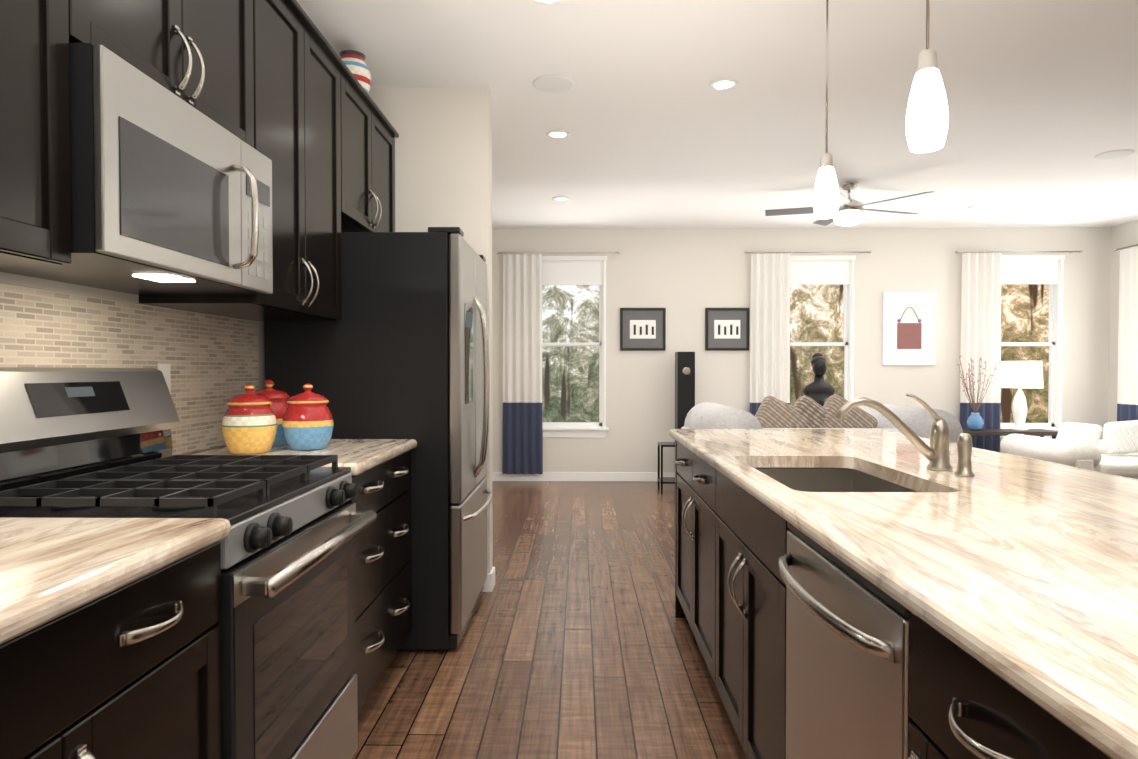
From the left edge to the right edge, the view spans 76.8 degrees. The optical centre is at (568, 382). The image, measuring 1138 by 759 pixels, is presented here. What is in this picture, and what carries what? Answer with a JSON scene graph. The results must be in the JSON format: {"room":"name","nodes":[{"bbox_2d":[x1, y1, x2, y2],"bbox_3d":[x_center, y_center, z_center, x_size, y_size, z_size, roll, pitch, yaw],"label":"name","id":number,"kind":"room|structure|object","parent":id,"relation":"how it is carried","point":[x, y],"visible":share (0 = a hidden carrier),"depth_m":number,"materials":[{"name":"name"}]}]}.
{"room":"kitchen","nodes":[
{"label":"kitchen","id":0,"kind":"room"},
{"bbox_2d":[0,272,264,454],"bbox_3d":[-1.403,-0.204,2.551,0.150,2.740,10.820,0,1,1],"label":"wall","id":1,"kind":"structure","parent":0,"point":[16,279],"depth_m":2.01,"materials":[{"name":"beige paint"}]},
{"bbox_2d":[0,0,103,264],"bbox_3d":[-1.167,-0.756,0.969,0.368,1.068,0.992,0,1,1],"label":"upper cabinet","id":2,"kind":"object","parent":1,"relation":"attached to","point":[36,36],"depth_m":1.33,"materials":[{"name":"black wood"}]},
{"bbox_2d":[0,282,257,454],"bbox_3d":[-1.347,0.027,0.860,0.013,0.493,4.332,0,1,1],"label":"tile backsplash","id":3,"kind":"structure","parent":1,"relation":"attached to","point":[206,364],"depth_m":2.27,"materials":[{"name":"tile"}]},
{"bbox_2d":[104,0,259,151],"bbox_3d":[-1.154,-0.994,1.799,0.368,0.621,0.794,0,1,1],"label":"upper cabinet","id":4,"kind":"object","parent":1,"relation":"attached to","point":[206,53],"depth_m":1.90,"materials":[{"name":"black wood"}]},
{"bbox_2d":[0,43,272,294],"bbox_3d":[-1.092,-0.467,1.807,0.486,0.414,0.782,0,1,1],"label":"over-the-range microwave","id":5,"kind":"object","parent":4,"relation":"attached to","point":[171,193],"visible":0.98,"depth_m":1.63,"materials":[{"name":"silver metal"}]},
{"bbox_2d":[139,0,351,320],"bbox_3d":[-1.141,-0.784,2.601,0.368,1.068,0.919,0,1,1],"label":"upper cabinet","id":6,"kind":"object","parent":1,"relation":"attached to","point":[277,83],"depth_m":2.58,"materials":[{"name":"black wood"}]},
{"bbox_2d":[352,74,398,231],"bbox_3d":[-1.128,-1.025,3.436,0.368,0.613,0.876,0,1,1],"label":"upper cabinet","id":7,"kind":"object","parent":1,"relation":"attached to","point":[373,136],"depth_m":3.41,"materials":[{"name":"black wood"}]},
{"bbox_2d":[339,50,370,92],"bbox_3d":[-1.015,-1.432,3.365,0.170,0.202,0.170,0,1,1],"label":"vase","id":8,"kind":"object","parent":7,"relation":"on","point":[354,62],"visible":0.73,"depth_m":3.31,"materials":[{"name":"ceramic"}]},
{"bbox_2d":[368,87,492,573],"bbox_3d":[-0.869,-0.228,3.963,0.875,2.740,0.120,0,1,1],"label":"wall","id":9,"kind":"structure","parent":0,"point":[443,159],"depth_m":3.88,"materials":[{"name":"beige paint"}]},
{"bbox_2d":[484,567,494,586],"bbox_3d":[-0.845,1.091,4.052,0.858,0.100,0.019,0,1,1],"label":"baseboard","id":10,"kind":"structure","parent":9,"relation":"attached to","point":[489,583],"depth_m":3.91,"materials":[{"name":"white"}]},
{"bbox_2d":[352,481,746,758],"bbox_3d":[2.194,1.216,2.520,7.345,0.100,10.820,0,1,1],"label":"floor","id":11,"kind":"structure","parent":0,"point":[578,640],"depth_m":3.00,"materials":[{"name":"brown wood"}]},
{"bbox_2d":[0,541,221,758],"bbox_3d":[-1.022,0.753,0.961,0.658,0.880,0.932,0,1,1],"label":"base cabinet","id":12,"kind":"object","parent":11,"relation":"on","point":[132,670],"depth_m":1.12,"materials":[{"name":"black wood"}]},
{"bbox_2d":[0,439,416,643],"bbox_3d":[-1.006,0.294,0.857,0.673,0.040,4.328,0,1,1],"label":"countertop","id":13,"kind":"structure","parent":12,"relation":"on","point":[51,569],"depth_m":1.17,"materials":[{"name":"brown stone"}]},
{"bbox_2d":[221,384,276,453],"bbox_3d":[-1.119,0.125,2.513,0.180,0.240,0.180,0,1,1],"label":"canister","id":14,"kind":"object","parent":13,"relation":"on","point":[249,423],"visible":1,"depth_m":2.45,"materials":[{"name":"ceramic"}]},
{"bbox_2d":[253,380,289,446],"bbox_3d":[-1.150,0.115,2.753,0.189,0.252,0.189,0,1,1],"label":"canister","id":15,"kind":"object","parent":13,"relation":"on","point":[278,399],"visible":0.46,"depth_m":2.70,"materials":[{"name":"red ceramic"}]},
{"bbox_2d":[282,383,333,449],"bbox_3d":[-0.957,0.123,2.630,0.180,0.240,0.180,0,1,1],"label":"canister","id":16,"kind":"object","parent":13,"relation":"on","point":[307,422],"visible":1,"depth_m":2.57,"materials":[{"name":"ceramic"}]},
{"bbox_2d":[0,367,376,758],"bbox_3d":[-0.949,0.571,1.822,0.721,1.215,0.782,0,1,1],"label":"gas range","id":17,"kind":"object","parent":11,"relation":"on","point":[85,442],"visible":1,"depth_m":1.72,"materials":[{"name":"silver metal"}]},
{"bbox_2d":[264,227,492,649],"bbox_3d":[-0.835,0.244,3.461,0.898,1.812,0.852,0,1,1],"label":"fridge","id":18,"kind":"object","parent":11,"relation":"on","point":[400,350],"visible":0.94,"depth_m":3.03,"materials":[{"name":"black metal"}]},
{"bbox_2d":[347,451,411,710],"bbox_3d":[-0.996,0.725,2.624,0.658,0.880,0.793,0,1,1],"label":"base cabinet","id":19,"kind":"object","parent":11,"relation":"on","point":[383,550],"depth_m":2.57,"materials":[{"name":"black wood"}]},
{"bbox_2d":[657,442,674,493],"bbox_3d":[1.003,0.849,7.143,0.210,0.480,0.300,0,1,1],"label":"side table","id":20,"kind":"object","parent":11,"relation":"on","point":[662,480],"visible":0.62,"depth_m":7.08,"materials":[{"name":"black metal"}]},
{"bbox_2d":[675,352,694,428],"bbox_3d":[1.214,0.382,7.525,0.180,1.400,0.235,0,1,1],"label":"tower speaker","id":21,"kind":"object","parent":11,"relation":"on","point":[684,383],"visible":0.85,"depth_m":7.41},
{"bbox_2d":[675,440,788,663],"bbox_3d":[0.818,0.720,2.948,0.609,0.880,1.073,0,1,1],"label":"base cabinet","id":22,"kind":"object","parent":11,"relation":"on","point":[705,498],"depth_m":2.81,"materials":[{"name":"black wood"}]},
{"bbox_2d":[707,528,786,758],"bbox_3d":[0.805,0.854,2.084,0.609,0.640,0.902,0,1,1],"label":"base cabinet","id":23,"kind":"object","parent":11,"relation":"on","point":[730,584],"depth_m":2.00,"materials":[{"name":"black wood"}]},
{"bbox_2d":[803,353,835,406],"bbox_3d":[2.541,0.392,7.292,0.380,1.389,0.380,0,1,1],"label":"bust","id":24,"kind":"object","parent":11,"relation":"on","point":[819,390],"visible":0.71,"depth_m":7.23,"materials":[{"name":"black stone"}]},
{"bbox_2d":[681,394,962,443],"bbox_3d":[1.644,0.603,4.909,1.680,1.047,1.000,0,1,1],"label":"sofa","id":25,"kind":"object","parent":11,"relation":"on","point":[802,412],"visible":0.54,"depth_m":4.73,"materials":[{"name":"fabric"}]},
{"bbox_2d":[778,522,913,758],"bbox_3d":[0.746,0.749,1.329,0.644,0.874,0.596,0,1,1],"label":"dishwasher","id":26,"kind":"object","parent":11,"relation":"on","point":[847,662],"visible":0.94,"depth_m":1.27,"materials":[{"name":"silver metal"}]},
{"bbox_2d":[907,612,1070,758],"bbox_3d":[0.785,0.756,0.778,0.609,0.880,0.495,0,1,1],"label":"base cabinet","id":27,"kind":"object","parent":11,"relation":"on","point":[959,708],"depth_m":0.86,"materials":[{"name":"black wood"}]},
{"bbox_2d":[963,429,1057,438],"bbox_3d":[4.390,0.786,7.270,1.000,0.600,0.340,0,1,1],"label":"console table","id":28,"kind":"object","parent":11,"relation":"on","point":[1006,432],"visible":0.21,"depth_m":7.10,"materials":[{"name":"brown wood"}]},
{"bbox_2d":[957,355,999,430],"bbox_3d":[4.113,0.107,7.229,0.463,0.758,0.181,0,1,1],"label":"vase","id":29,"kind":"object","parent":28,"relation":"on","point":[975,422],"visible":1,"depth_m":7.21,"materials":[{"name":"blue ceramic"}]},
{"bbox_2d":[997,361,1043,430],"bbox_3d":[4.560,0.136,7.256,0.400,0.699,0.400,0,1,1],"label":"table lamp","id":30,"kind":"object","parent":28,"relation":"on","point":[1019,375],"visible":1,"depth_m":7.14,"materials":[{"name":"white ceramic"}]},
{"bbox_2d":[1000,420,1137,478],"bbox_3d":[4.850,0.720,6.277,1.580,0.767,0.970,0,1,1],"label":"sofa","id":31,"kind":"object","parent":11,"relation":"on","point":[1114,451],"visible":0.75,"depth_m":6.30,"materials":[{"name":"fabric"}]},
{"bbox_2d":[1071,730,1110,758],"bbox_3d":[0.778,0.763,0.338,0.609,0.880,0.628,0,1,1],"label":"base cabinet","id":32,"kind":"object","parent":11,"relation":"on","point":[1080,748],"depth_m":0.67,"materials":[{"name":"black wood"}]},
{"bbox_2d":[669,429,1137,758],"bbox_3d":[0.990,0.279,1.745,1.050,0.040,3.585,0,1,1],"label":"countertop","id":33,"kind":"structure","parent":32,"relation":"on","point":[1019,574],"depth_m":1.17,"materials":[{"name":"beige stone"}]},
{"bbox_2d":[755,468,916,491],"bbox_3d":[0.745,0.397,2.058,0.456,0.204,0.776,0,1,1],"label":"undermount sink basin","id":34,"kind":"object","parent":33,"relation":"in","point":[826,479],"visible":0.04,"depth_m":2.42,"materials":[{"name":"silver metal"}]},
{"bbox_2d":[835,394,973,476],"bbox_3d":[0.937,0.144,2.023,0.340,0.220,0.182,0,1,1],"label":"kitchen faucet","id":35,"kind":"object","parent":33,"relation":"on","point":[936,453],"visible":1,"depth_m":2.06,"materials":[{"name":"silver metal"}]},
{"bbox_2d":[296,0,1137,228],"bbox_3d":[2.194,-1.623,2.472,7.345,0.100,10.820,0,1,1],"label":"ceiling","id":36,"kind":"structure","parent":0,"point":[1042,99],"depth_m":4.09,"materials":[{"name":"white paint"}]},
{"bbox_2d":[533,0,562,4],"bbox_3d":[-0.087,-1.576,2.918,0.156,0.010,0.156,0,1,1],"label":"recessed light","id":37,"kind":"object","parent":36,"relation":"in","point":[547,2],"visible":1,"depth_m":2.97,"materials":[{"name":"white"}]},
{"bbox_2d":[532,75,574,92],"bbox_3d":[-0.083,-1.593,3.838,0.230,0.006,0.230,0,1,1],"label":"ceiling speaker","id":38,"kind":"object","parent":36,"relation":"in","point":[553,83],"visible":1,"depth_m":3.82,"materials":[{"name":"white plastic"}]},
{"bbox_2d":[546,130,569,138],"bbox_3d":[-0.070,-1.605,4.648,0.156,0.010,0.156,0,1,1],"label":"recessed light","id":39,"kind":"object","parent":36,"relation":"in","point":[558,134],"visible":1,"depth_m":4.65,"materials":[{"name":"white"}]},
{"bbox_2d":[552,196,568,200],"bbox_3d":[-0.073,-1.634,6.398,0.156,0.010,0.156,0,1,1],"label":"recessed light","id":40,"kind":"object","parent":36,"relation":"in","point":[560,198],"visible":1,"depth_m":6.39,"materials":[{"name":"white"}]},
{"bbox_2d":[709,78,738,90],"bbox_3d":[0.828,-1.591,3.834,0.156,0.010,0.156,0,1,1],"label":"recessed light","id":41,"kind":"object","parent":36,"relation":"in","point":[721,84],"visible":1,"depth_m":3.83,"materials":[{"name":"white"}]},
{"bbox_2d":[813,0,838,218],"bbox_3d":[1.027,-1.119,2.859,0.124,0.920,0.124,0,1,1],"label":"pendant light","id":42,"kind":"object","parent":36,"relation":"hanging from","point":[826,199],"visible":1,"depth_m":2.84,"materials":[{"name":"white glass"}]},
{"bbox_2d":[765,180,933,225],"bbox_3d":[2.284,-1.459,5.905,1.291,0.344,1.242,0,1,1],"label":"ceiling fan","id":43,"kind":"object","parent":36,"relation":"hanging from","point":[850,210],"visible":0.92,"depth_m":5.81,"materials":[{"name":"grey metal"}]},
{"bbox_2d":[906,0,947,152],"bbox_3d":[0.922,-1.082,1.841,0.124,0.960,0.124,0,1,1],"label":"pendant light","id":44,"kind":"object","parent":36,"relation":"hanging from","point":[927,120],"visible":1,"depth_m":1.82,"materials":[{"name":"white glass"}]},
{"bbox_2d":[968,205,986,209],"bbox_3d":[3.833,-1.640,6.738,0.156,0.010,0.156,0,1,1],"label":"recessed light","id":45,"kind":"object","parent":36,"relation":"in","point":[976,207],"visible":0.98,"depth_m":6.74,"materials":[{"name":"white"}]},
{"bbox_2d":[1094,149,1134,158],"bbox_3d":[3.867,-1.614,5.087,0.230,0.006,0.230,0,1,1],"label":"ceiling vent","id":46,"kind":"object","parent":36,"relation":"in","point":[1113,154],"visible":1,"depth_m":5.07,"materials":[{"name":"white plastic"}]},
{"bbox_2d":[492,227,1110,471],"bbox_3d":[2.352,-0.293,7.829,7.195,2.740,0.150,0,1,1],"label":"wall","id":47,"kind":"structure","parent":0,"point":[685,277],"depth_m":7.75,"materials":[{"name":"white paint"}]},
{"bbox_2d":[496,251,619,254],"bbox_3d":[-0.118,-1.386,7.722,1.330,0.032,0.100,0,1,1],"label":"curtain rod","id":48,"kind":"object","parent":47,"relation":"attached to","point":[503,253],"visible":1,"depth_m":7.68,"materials":[{"name":"grey metal"}]},
{"bbox_2d":[502,254,542,473],"bbox_3d":[-0.501,-0.191,7.714,0.436,2.360,0.042,0,1,1],"label":"curtain","id":49,"kind":"object","parent":48,"relation":"hanging from","point":[522,444],"visible":1,"depth_m":7.71,"materials":[{"name":"fabric"}]},
{"bbox_2d":[542,256,608,437],"bbox_3d":[0.019,-0.382,7.838,0.826,1.968,0.200,0,1,1],"label":"window","id":50,"kind":"structure","parent":47,"relation":"in","point":[573,270],"depth_m":7.79,"materials":[{"name":"white wood"}]},
{"bbox_2d":[492,472,674,481],"bbox_3d":[2.275,1.028,7.770,7.044,0.100,0.014,0,1,1],"label":"baseboard","id":51,"kind":"structure","parent":47,"relation":"attached to","point":[496,476],"depth_m":7.80,"materials":[{"name":"white wood"}]},
{"bbox_2d":[620,308,665,350],"bbox_3d":[0.798,-0.572,7.757,0.490,0.460,0.030,0,1,1],"label":"picture frame","id":52,"kind":"object","parent":47,"relation":"attached to","point":[642,329],"visible":1,"depth_m":7.75,"materials":[{"name":"grey"}]},
{"bbox_2d":[705,308,748,350],"bbox_3d":[1.708,-0.572,7.743,0.470,0.460,0.030,0,1,1],"label":"picture frame","id":53,"kind":"object","parent":47,"relation":"attached to","point":[726,329],"visible":1,"depth_m":7.74,"materials":[{"name":"grey"}]},
{"bbox_2d":[744,251,870,253],"bbox_3d":[2.542,-1.386,7.681,1.350,0.032,0.100,0,1,1],"label":"curtain rod","id":54,"kind":"object","parent":47,"relation":"attached to","point":[860,252],"visible":1,"depth_m":7.64,"materials":[{"name":"grey metal"}]},
{"bbox_2d":[750,253,789,415],"bbox_3d":[2.149,-0.190,7.673,0.436,2.360,0.042,0,1,1],"label":"curtain","id":55,"kind":"object","parent":54,"relation":"hanging from","point":[770,330],"visible":0.69,"depth_m":7.67,"materials":[{"name":"fabric"}]},
{"bbox_2d":[790,255,855,400],"bbox_3d":[2.679,-0.382,7.797,0.846,1.968,0.200,0,1,1],"label":"window","id":56,"kind":"structure","parent":47,"relation":"in","point":[820,269],"depth_m":7.75,"materials":[{"name":"white wood"}]},
{"bbox_2d":[882,292,935,364],"bbox_3d":[3.657,-0.576,7.707,0.560,0.780,0.040,0,1,1],"label":"picture frame","id":57,"kind":"object","parent":47,"relation":"attached to","point":[908,328],"visible":1,"depth_m":7.71,"materials":[{"name":"white paper"}]},
{"bbox_2d":[955,250,1082,252],"bbox_3d":[4.772,-1.385,7.647,1.340,0.032,0.100,0,1,1],"label":"curtain rod","id":58,"kind":"object","parent":47,"relation":"attached to","point":[1080,251],"visible":1,"depth_m":7.61,"materials":[{"name":"grey metal"}]},
{"bbox_2d":[960,253,1000,451],"bbox_3d":[4.384,-0.190,7.639,0.436,2.360,0.042,0,1,1],"label":"curtain","id":59,"kind":"object","parent":58,"relation":"hanging from","point":[981,309],"visible":0.75,"depth_m":7.63,"materials":[{"name":"fabric"}]},
{"bbox_2d":[1000,255,1064,437],"bbox_3d":[4.908,-0.381,7.763,0.836,1.968,0.200,0,1,1],"label":"window","id":60,"kind":"structure","parent":47,"relation":"in","point":[1028,269],"depth_m":7.72,"materials":[{"name":"white wood"}]},
{"bbox_2d":[1108,220,1137,421],"bbox_3d":[5.791,-0.203,2.441,0.150,2.740,10.520,0,1,1],"label":"wall","id":61,"kind":"structure","parent":0,"point":[1124,235],"depth_m":7.61,"materials":[{"name":"white paint"}]},
{"bbox_2d":[1114,244,1137,250],"bbox_3d":[5.730,-1.367,6.593,0.099,0.032,1.832,0,1,1],"label":"curtain rod","id":62,"kind":"object","parent":61,"relation":"attached to","point":[1116,249],"visible":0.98,"depth_m":7.37,"materials":[{"name":"grey metal"}]},
{"bbox_2d":[1117,247,1137,421],"bbox_3d":[5.705,-0.182,7.194,0.042,2.360,0.546,0,1,1],"label":"curtain","id":63,"kind":"object","parent":62,"relation":"hanging from","point":[1127,399],"visible":0.6,"depth_m":7.33,"materials":[{"name":"fabric"}]},
{"label":"outside","id":64,"kind":"structure","parent":0,"visible":0},
{"bbox_2d":[542,284,1048,422],"bbox_3d":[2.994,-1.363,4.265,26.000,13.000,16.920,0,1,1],"label":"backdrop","id":65,"kind":"structure","parent":64,"point":[570,377],"depth_m":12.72,"materials":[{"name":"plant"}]}
]}

